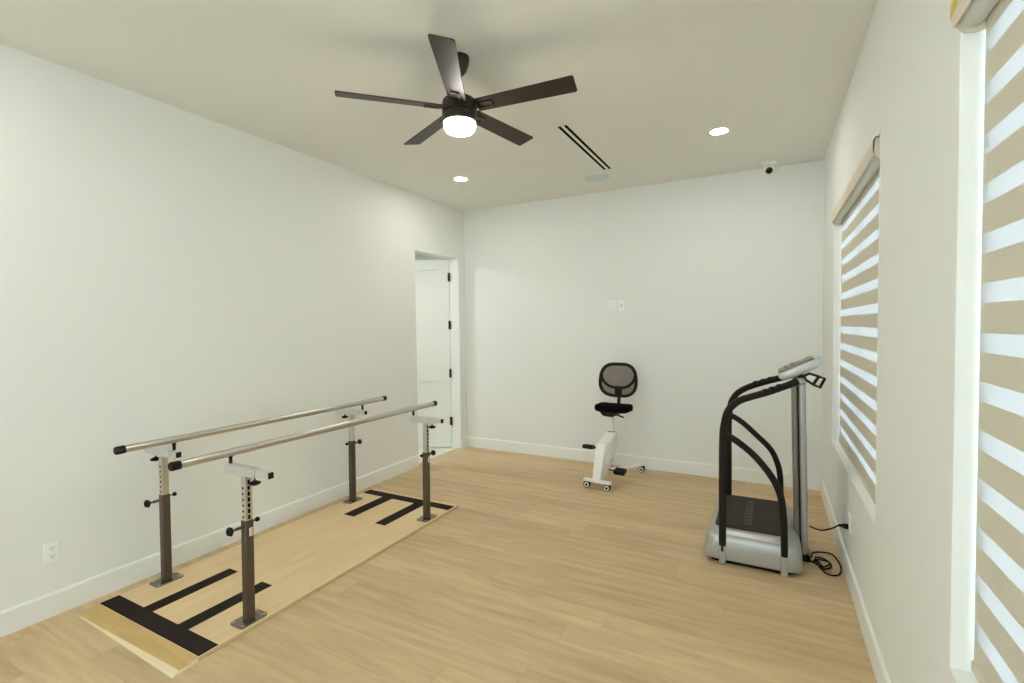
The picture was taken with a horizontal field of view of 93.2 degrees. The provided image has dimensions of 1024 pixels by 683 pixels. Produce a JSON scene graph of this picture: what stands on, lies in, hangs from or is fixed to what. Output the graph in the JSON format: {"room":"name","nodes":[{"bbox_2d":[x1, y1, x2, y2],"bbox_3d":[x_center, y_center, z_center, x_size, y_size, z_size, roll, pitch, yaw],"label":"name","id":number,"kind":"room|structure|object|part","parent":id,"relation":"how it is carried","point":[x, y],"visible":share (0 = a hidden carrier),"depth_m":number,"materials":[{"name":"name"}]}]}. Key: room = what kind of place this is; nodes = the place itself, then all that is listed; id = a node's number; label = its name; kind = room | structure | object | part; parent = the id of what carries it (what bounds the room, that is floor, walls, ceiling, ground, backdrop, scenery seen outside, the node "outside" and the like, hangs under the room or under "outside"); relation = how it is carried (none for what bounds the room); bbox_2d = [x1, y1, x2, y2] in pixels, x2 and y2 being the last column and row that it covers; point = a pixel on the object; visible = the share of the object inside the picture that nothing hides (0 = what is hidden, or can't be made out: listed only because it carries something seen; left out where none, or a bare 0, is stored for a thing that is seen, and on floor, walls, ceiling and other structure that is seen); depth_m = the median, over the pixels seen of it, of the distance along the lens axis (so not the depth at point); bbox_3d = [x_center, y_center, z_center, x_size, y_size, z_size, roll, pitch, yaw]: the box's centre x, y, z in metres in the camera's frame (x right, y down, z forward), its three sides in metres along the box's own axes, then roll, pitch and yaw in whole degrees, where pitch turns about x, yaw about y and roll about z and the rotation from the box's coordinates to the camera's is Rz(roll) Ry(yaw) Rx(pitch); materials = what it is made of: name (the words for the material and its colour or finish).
{"room":"care facility","nodes":[
{"label":"care facility","id":0,"kind":"room"},
{"bbox_2d":[0,43,466,610],"bbox_3d":[-2.284,-0.004,3.293,0.140,3.110,6.900,0,2,28],"label":"wall","id":1,"kind":"structure","parent":0,"point":[166,270],"depth_m":3.19,"materials":[{"name":"white paint"}]},
{"bbox_2d":[43,539,60,564],"bbox_3d":[-2.536,1.162,2.670,0.009,0.117,0.072,0,2,28],"label":"wall outlet","id":2,"kind":"object","parent":1,"relation":"attached to","point":[51,550],"visible":1,"depth_m":2.67,"materials":[{"name":"white plastic"}]},
{"bbox_2d":[48,545,55,551],"bbox_3d":[-2.534,1.140,2.669,0.004,0.029,0.033,0,2,28],"label":"receptacle","id":3,"kind":"object","parent":2,"relation":"attached to","point":[51,548],"depth_m":2.67,"materials":[{"name":"white plastic"}]},
{"bbox_2d":[48,553,56,558],"bbox_3d":[-2.534,1.183,2.670,0.004,0.029,0.033,0,2,28],"label":"receptacle","id":4,"kind":"object","parent":2,"relation":"attached to","point":[50,555],"depth_m":2.67,"materials":[{"name":"white plastic"}]},
{"bbox_2d":[0,455,418,637],"bbox_3d":[-2.436,1.442,2.857,0.014,0.132,5.888,0,2,28],"label":"baseboard","id":5,"kind":"structure","parent":1,"relation":"attached to","point":[15,618],"depth_m":3.12,"materials":[{"name":"white paint"}]},
{"bbox_2d":[415,260,451,446],"bbox_3d":[-1.213,0.164,6.227,0.860,2.412,0.117,-1,2,0],"label":"door","id":6,"kind":"structure","parent":1,"relation":"in","point":[432,277],"depth_m":6.25,"materials":[{"name":"white paint"}]},
{"bbox_3d":[-1.221,0.117,6.264,0.595,2.062,0.020,-1,2,0],"label":"panel","id":7,"kind":"part","parent":6,"relation":"part of","materials":[{"name":"white paint"}]},
{"bbox_2d":[414,249,461,454],"bbox_3d":[-0.930,0.173,5.839,0.141,2.440,0.874,0,2,28],"label":"trim","id":8,"kind":"structure","parent":1,"relation":"attached to","point":[453,261],"depth_m":6.20,"materials":[{"name":"white paint"}]},
{"bbox_2d":[461,436,467,448],"bbox_3d":[-0.611,1.309,6.286,0.014,0.132,0.138,0,2,28],"label":"baseboard","id":9,"kind":"structure","parent":1,"relation":"attached to","point":[465,439],"depth_m":6.27,"materials":[{"name":"white paint"}]},
{"bbox_2d":[415,253,430,257],"bbox_3d":[-2.000,-1.409,6.262,2.160,0.100,3.900,0,2,28],"label":"ceiling","id":10,"kind":"structure","parent":0,"point":[417,255],"depth_m":8.01,"materials":[{"name":"white paint"}]},
{"bbox_2d":[415,256,451,414],"bbox_3d":[-1.088,-0.073,8.095,2.260,2.910,0.100,0,2,28],"label":"wall","id":11,"kind":"structure","parent":0,"point":[431,257],"depth_m":8.13,"materials":[{"name":"white paint"}]},
{"bbox_2d":[0,447,876,682],"bbox_3d":[-1.181,1.502,3.501,6.226,0.060,8.200,0,2,28],"label":"floor","id":12,"kind":"structure","parent":0,"point":[537,574],"depth_m":2.69,"materials":[{"name":"brown wood"}]},
{"bbox_2d":[79,396,457,677],"bbox_3d":[-1.418,1.010,3.398,1.229,0.934,2.288,0,2,28],"label":"bars","id":13,"kind":"object","parent":12,"relation":"on","point":[173,621],"visible":1,"depth_m":2.96,"materials":[{"name":"brown wood"}]},
{"bbox_3d":[-2.181,0.971,2.897,0.050,0.044,0.030,0,2,28],"label":"height knob","id":14,"kind":"part","parent":13,"relation":"part of","materials":[{"name":"black plastic"}]},
{"bbox_3d":[-2.211,0.721,3.004,0.060,0.042,0.060,0,2,28],"label":"clamp knob","id":15,"kind":"part","parent":13,"relation":"part of","materials":[{"name":"black plastic"}]},
{"bbox_3d":[-2.138,1.205,2.988,0.053,0.534,0.044,0,2,28],"label":"post","id":16,"kind":"part","parent":13,"relation":"part of","materials":[{"name":"brown metal"}]},
{"bbox_3d":[-2.139,1.475,2.999,0.104,0.008,0.154,0,2,28],"label":"plate","id":17,"kind":"part","parent":13,"relation":"part of","materials":[{"name":"metal"}]},
{"bbox_3d":[-1.445,0.976,2.481,0.050,0.044,0.030,0,2,28],"label":"height knob","id":18,"kind":"part","parent":13,"relation":"part of","materials":[{"name":"black plastic"}]},
{"bbox_3d":[-1.402,1.209,2.573,0.053,0.534,0.044,0,2,28],"label":"post","id":19,"kind":"part","parent":13,"relation":"part of","materials":[{"name":"brown metal"}]},
{"bbox_3d":[-1.403,1.480,2.584,0.104,0.008,0.154,0,2,28],"label":"plate","id":20,"kind":"part","parent":13,"relation":"part of","materials":[{"name":"metal"}]},
{"bbox_3d":[-1.336,0.726,2.514,0.060,0.042,0.060,0,2,28],"label":"clamp knob","id":21,"kind":"part","parent":13,"relation":"part of","materials":[{"name":"black plastic"}]},
{"bbox_3d":[-1.674,0.563,3.577,0.042,0.042,2.082,0,2,28],"label":"handrail","id":22,"kind":"part","parent":13,"relation":"part of","materials":[{"name":"silver metal"}]},
{"bbox_3d":[-1.162,0.573,3.284,0.042,0.042,2.089,0,2,28],"label":"handrail","id":23,"kind":"part","parent":13,"relation":"part of","materials":[{"name":"silver metal"}]},
{"bbox_3d":[-1.431,1.153,4.338,0.049,0.534,0.044,0,2,28],"label":"post","id":24,"kind":"part","parent":13,"relation":"part of","materials":[{"name":"brown metal"}]},
{"bbox_3d":[-1.430,1.423,4.348,0.104,0.008,0.154,0,2,28],"label":"plate","id":25,"kind":"part","parent":13,"relation":"part of","materials":[{"name":"metal"}]},
{"bbox_3d":[-0.692,1.157,3.917,0.049,0.534,0.044,0,2,28],"label":"post","id":26,"kind":"part","parent":13,"relation":"part of","materials":[{"name":"brown metal"}]},
{"bbox_3d":[-0.691,1.428,3.927,0.104,0.008,0.154,0,2,28],"label":"plate","id":27,"kind":"part","parent":13,"relation":"part of","materials":[{"name":"metal"}]},
{"bbox_2d":[582,362,644,490],"bbox_3d":[1.009,0.813,4.930,0.509,1.172,0.806,1,2,34],"label":"exercise bike","id":28,"kind":"object","parent":12,"relation":"on","point":[605,451],"visible":1,"depth_m":4.90,"materials":[{"name":"white plastic"}]},
{"bbox_3d":[1.014,0.818,4.930,0.047,0.182,0.047,1,2,34],"label":"seat post","id":29,"kind":"part","parent":28,"relation":"part of","materials":[{"name":"white metal"}]},
{"bbox_3d":[1.038,0.672,4.944,0.360,0.072,0.250,1,2,34],"label":"seat","id":30,"kind":"part","parent":28,"relation":"part of","materials":[{"name":"black fabric"}]},
{"bbox_3d":[1.091,0.600,5.046,0.072,0.261,0.155,1,2,34],"label":"stem","id":31,"kind":"part","parent":28,"relation":"part of","materials":[{"name":"black plastic"}]},
{"bbox_3d":[1.116,0.402,5.081,0.424,0.363,0.074,1,2,34],"label":"frame","id":32,"kind":"part","parent":28,"relation":"part of","materials":[{"name":"black plastic"}]},
{"bbox_3d":[1.168,1.289,4.983,0.567,0.083,0.052,-2,2,-40],"label":"leg","id":33,"kind":"part","parent":28,"relation":"part of","materials":[{"name":"white metal"}]},
{"bbox_2d":[704,355,825,576],"bbox_3d":[1.752,0.767,3.369,0.703,1.347,0.811,0,2,28],"label":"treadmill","id":34,"kind":"object","parent":12,"relation":"on","point":[763,534],"visible":1,"depth_m":3.16,"materials":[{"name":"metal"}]},
{"bbox_2d":[719,545,725,564],"bbox_3d":[1.374,1.387,3.161,0.042,0.119,0.046,0,2,28],"label":"socket","id":35,"kind":"object","parent":34,"relation":"attached to","point":[722,548],"depth_m":3.14,"materials":[{"name":"silver metal"}]},
{"bbox_3d":[1.820,0.774,3.595,0.063,1.136,0.520,-2,2,-33],"label":"handrail","id":36,"kind":"part","parent":34,"relation":"part of","materials":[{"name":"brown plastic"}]},
{"bbox_3d":[1.611,0.802,3.172,0.537,1.114,0.071,-1,2,-5],"label":"handrail","id":37,"kind":"part","parent":34,"relation":"part of","materials":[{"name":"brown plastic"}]},
{"bbox_2d":[780,556,787,576],"bbox_3d":[1.684,1.388,2.996,0.042,0.119,0.046,0,2,28],"label":"socket","id":38,"kind":"object","parent":34,"relation":"attached to","point":[783,559],"depth_m":2.98,"materials":[{"name":"silver metal"}]},
{"bbox_2d":[806,524,848,575],"bbox_3d":[2.019,1.269,3.127,0.208,0.352,0.386,0,2,28],"label":"power cord","id":39,"kind":"object","parent":12,"relation":"on","point":[845,526],"visible":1,"depth_m":3.10,"materials":[{"name":"black rubber"}]},
{"bbox_3d":[1.978,1.163,3.051,0.015,0.111,0.243,-1,2,-13],"label":"cord","id":40,"kind":"part","parent":39,"relation":"part of","materials":[{"name":"black rubber"}]},
{"bbox_3d":[2.026,1.413,3.154,0.198,0.062,0.343,0,2,28],"label":"cord","id":41,"kind":"part","parent":39,"relation":"part of","materials":[{"name":"black rubber"}]},
{"bbox_2d":[0,0,877,211],"bbox_3d":[-0.499,-1.599,2.282,4.226,0.100,7.180,0,2,28],"label":"ceiling","id":42,"kind":"structure","parent":0,"point":[652,78],"depth_m":2.82,"materials":[{"name":"white paint"}]},
{"bbox_2d":[334,34,576,145],"bbox_3d":[-0.259,-1.358,2.685,1.247,0.414,1.246,0,2,28],"label":"ceiling fan","id":43,"kind":"object","parent":42,"relation":"hanging from","point":[460,116],"visible":1,"depth_m":2.58,"materials":[{"name":"brown wood"}]},
{"bbox_3d":[-0.647,-1.278,2.565,0.548,0.032,0.116,-1,2,-17],"label":"blade","id":44,"kind":"part","parent":43,"relation":"part of","materials":[{"name":"brown wood"}]},
{"bbox_3d":[-0.507,-1.298,2.981,0.116,0.035,0.548,-2,2,-35],"label":"blade","id":45,"kind":"part","parent":43,"relation":"part of","materials":[{"name":"brown wood"}]},
{"bbox_3d":[-0.293,-1.281,2.302,0.116,0.039,0.548,-1,2,1],"label":"blade","id":46,"kind":"part","parent":43,"relation":"part of","materials":[{"name":"brown wood"}]},
{"bbox_3d":[-0.068,-1.306,2.976,0.116,0.039,0.548,1,2,37],"label":"blade","id":47,"kind":"part","parent":43,"relation":"part of","materials":[{"name":"brown wood"}]},
{"bbox_3d":[0.065,-1.304,2.559,0.548,0.054,0.116,0,2,19],"label":"blade","id":48,"kind":"part","parent":43,"relation":"part of","materials":[{"name":"brown wood"}]},
{"bbox_2d":[452,176,469,181],"bbox_3d":[-0.512,-1.629,4.861,0.172,0.005,0.172,0,2,28],"label":"recessed light","id":49,"kind":"object","parent":42,"relation":"in","point":[458,178],"visible":1,"depth_m":4.86,"materials":[{"name":"white paint"}]},
{"bbox_2d":[455,178,466,180],"bbox_3d":[-0.512,-1.630,4.861,0.121,0.002,0.121,0,2,28],"label":"diffuser","id":50,"kind":"object","parent":49,"relation":"attached to","point":[456,179],"depth_m":4.87,"materials":[{"name":"white plastic"}]},
{"bbox_2d":[555,124,612,169],"bbox_3d":[0.640,-1.620,4.100,0.096,0.002,1.170,0,2,28],"label":"ceiling vent","id":51,"kind":"object","parent":42,"relation":"in","point":[565,129],"visible":1,"depth_m":4.01,"materials":[{"name":"metal"}]},
{"bbox_2d":[584,174,609,181],"bbox_3d":[0.857,-1.646,4.869,0.262,0.008,0.262,0,2,28],"label":"ceiling speaker","id":52,"kind":"object","parent":42,"relation":"attached to","point":[593,177],"visible":1,"depth_m":4.85,"materials":[{"name":"white paint"}]},
{"bbox_2d":[707,126,730,135],"bbox_3d":[1.595,-1.618,3.729,0.172,0.005,0.172,0,2,28],"label":"recessed light","id":53,"kind":"object","parent":42,"relation":"in","point":[717,131],"visible":1,"depth_m":3.73,"materials":[{"name":"white paint"}]},
{"bbox_2d":[711,128,726,134],"bbox_3d":[1.595,-1.619,3.729,0.121,0.002,0.121,0,2,28],"label":"diffuser","id":54,"kind":"object","parent":53,"relation":"attached to","point":[715,131],"depth_m":3.73,"materials":[{"name":"white plastic"}]},
{"bbox_2d":[762,160,776,174],"bbox_3d":[2.378,-1.598,4.474,0.120,0.112,0.120,0,2,28],"label":"security camera","id":55,"kind":"object","parent":42,"relation":"attached to","point":[769,166],"visible":1,"depth_m":4.44,"materials":[{"name":"white plastic"}]},
{"bbox_2d":[464,160,823,476],"bbox_3d":[1.173,-0.115,5.439,4.226,3.110,0.140,0,2,28],"label":"wall","id":56,"kind":"structure","parent":0,"point":[718,279],"depth_m":5.17,"materials":[{"name":"white paint"}]},
{"bbox_2d":[609,300,615,310],"bbox_3d":[1.116,-0.398,5.374,0.072,0.117,0.009,0,2,28],"label":"wall outlet","id":57,"kind":"object","parent":56,"relation":"attached to","point":[612,303],"visible":1,"depth_m":5.37,"materials":[{"name":"white plastic"}]},
{"bbox_2d":[619,300,623,310],"bbox_3d":[1.204,-0.396,5.327,0.060,0.117,0.009,0,2,28],"label":"data plate","id":58,"kind":"object","parent":56,"relation":"attached to","point":[621,302],"visible":1,"depth_m":5.32,"materials":[{"name":"white plastic"}]},
{"bbox_2d":[468,436,819,490],"bbox_3d":[1.145,1.316,5.422,3.926,0.132,0.014,0,2,28],"label":"baseboard","id":59,"kind":"structure","parent":56,"relation":"attached to","point":[659,464],"depth_m":5.24,"materials":[{"name":"white paint"}]},
{"bbox_2d":[822,0,959,682],"bbox_3d":[1.315,0.015,1.379,0.160,3.110,6.900,0,2,28],"label":"wall","id":60,"kind":"structure","parent":0,"point":[904,85],"depth_m":1.72,"materials":[{"name":"white paint"}]},
{"bbox_2d":[848,512,850,534],"bbox_3d":[2.030,1.094,2.914,0.009,0.117,0.072,0,2,28],"label":"wall outlet","id":61,"kind":"object","parent":60,"relation":"attached to","point":[849,515],"visible":1,"depth_m":2.90,"materials":[{"name":"white plastic"}]},
{"bbox_2d":[831,136,879,504],"bbox_3d":[2.084,-0.078,2.954,0.085,1.767,1.737,0,2,28],"label":"window blind","id":62,"kind":"object","parent":60,"relation":"attached to","point":[856,211],"visible":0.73,"depth_m":2.85,"materials":[{"name":"fabric"}]},
{"bbox_3d":[2.119,0.790,2.968,0.012,0.030,1.735,0,2,28],"label":"rail","id":63,"kind":"part","parent":62,"relation":"part of","materials":[{"name":"white fabric"}]},
{"bbox_2d":[820,477,890,682],"bbox_3d":[1.255,1.442,1.466,0.014,0.132,6.900,0,2,28],"label":"baseboard","id":64,"kind":"structure","parent":60,"relation":"attached to","point":[878,665],"depth_m":2.57,"materials":[{"name":"white paint"}]},
{"bbox_2d":[832,131,880,525],"bbox_3d":[2.137,-0.076,2.925,0.161,1.788,1.755,0,2,28],"label":"trim","id":65,"kind":"structure","parent":60,"relation":"attached to","point":[863,493],"depth_m":3.71,"materials":[{"name":"white paint"}]},
{"bbox_2d":[949,28,985,682],"bbox_3d":[0.841,0.018,0.489,0.161,1.788,1.705,0,2,28],"label":"trim","id":66,"kind":"structure","parent":60,"relation":"attached to","point":[972,45],"depth_m":1.26,"materials":[{"name":"white paint"}]},
{"bbox_2d":[950,0,1023,682],"bbox_3d":[0.788,0.016,0.519,0.086,1.767,1.687,0,2,28],"label":"window blind","id":67,"kind":"object","parent":60,"relation":"attached to","point":[999,574],"visible":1,"depth_m":1.13,"materials":[{"name":"fabric"}]},
{"bbox_3d":[0.823,0.884,0.533,0.012,0.030,1.685,0,2,28],"label":"rail","id":68,"kind":"part","parent":67,"relation":"part of","materials":[{"name":"beige fabric"}]}
]}

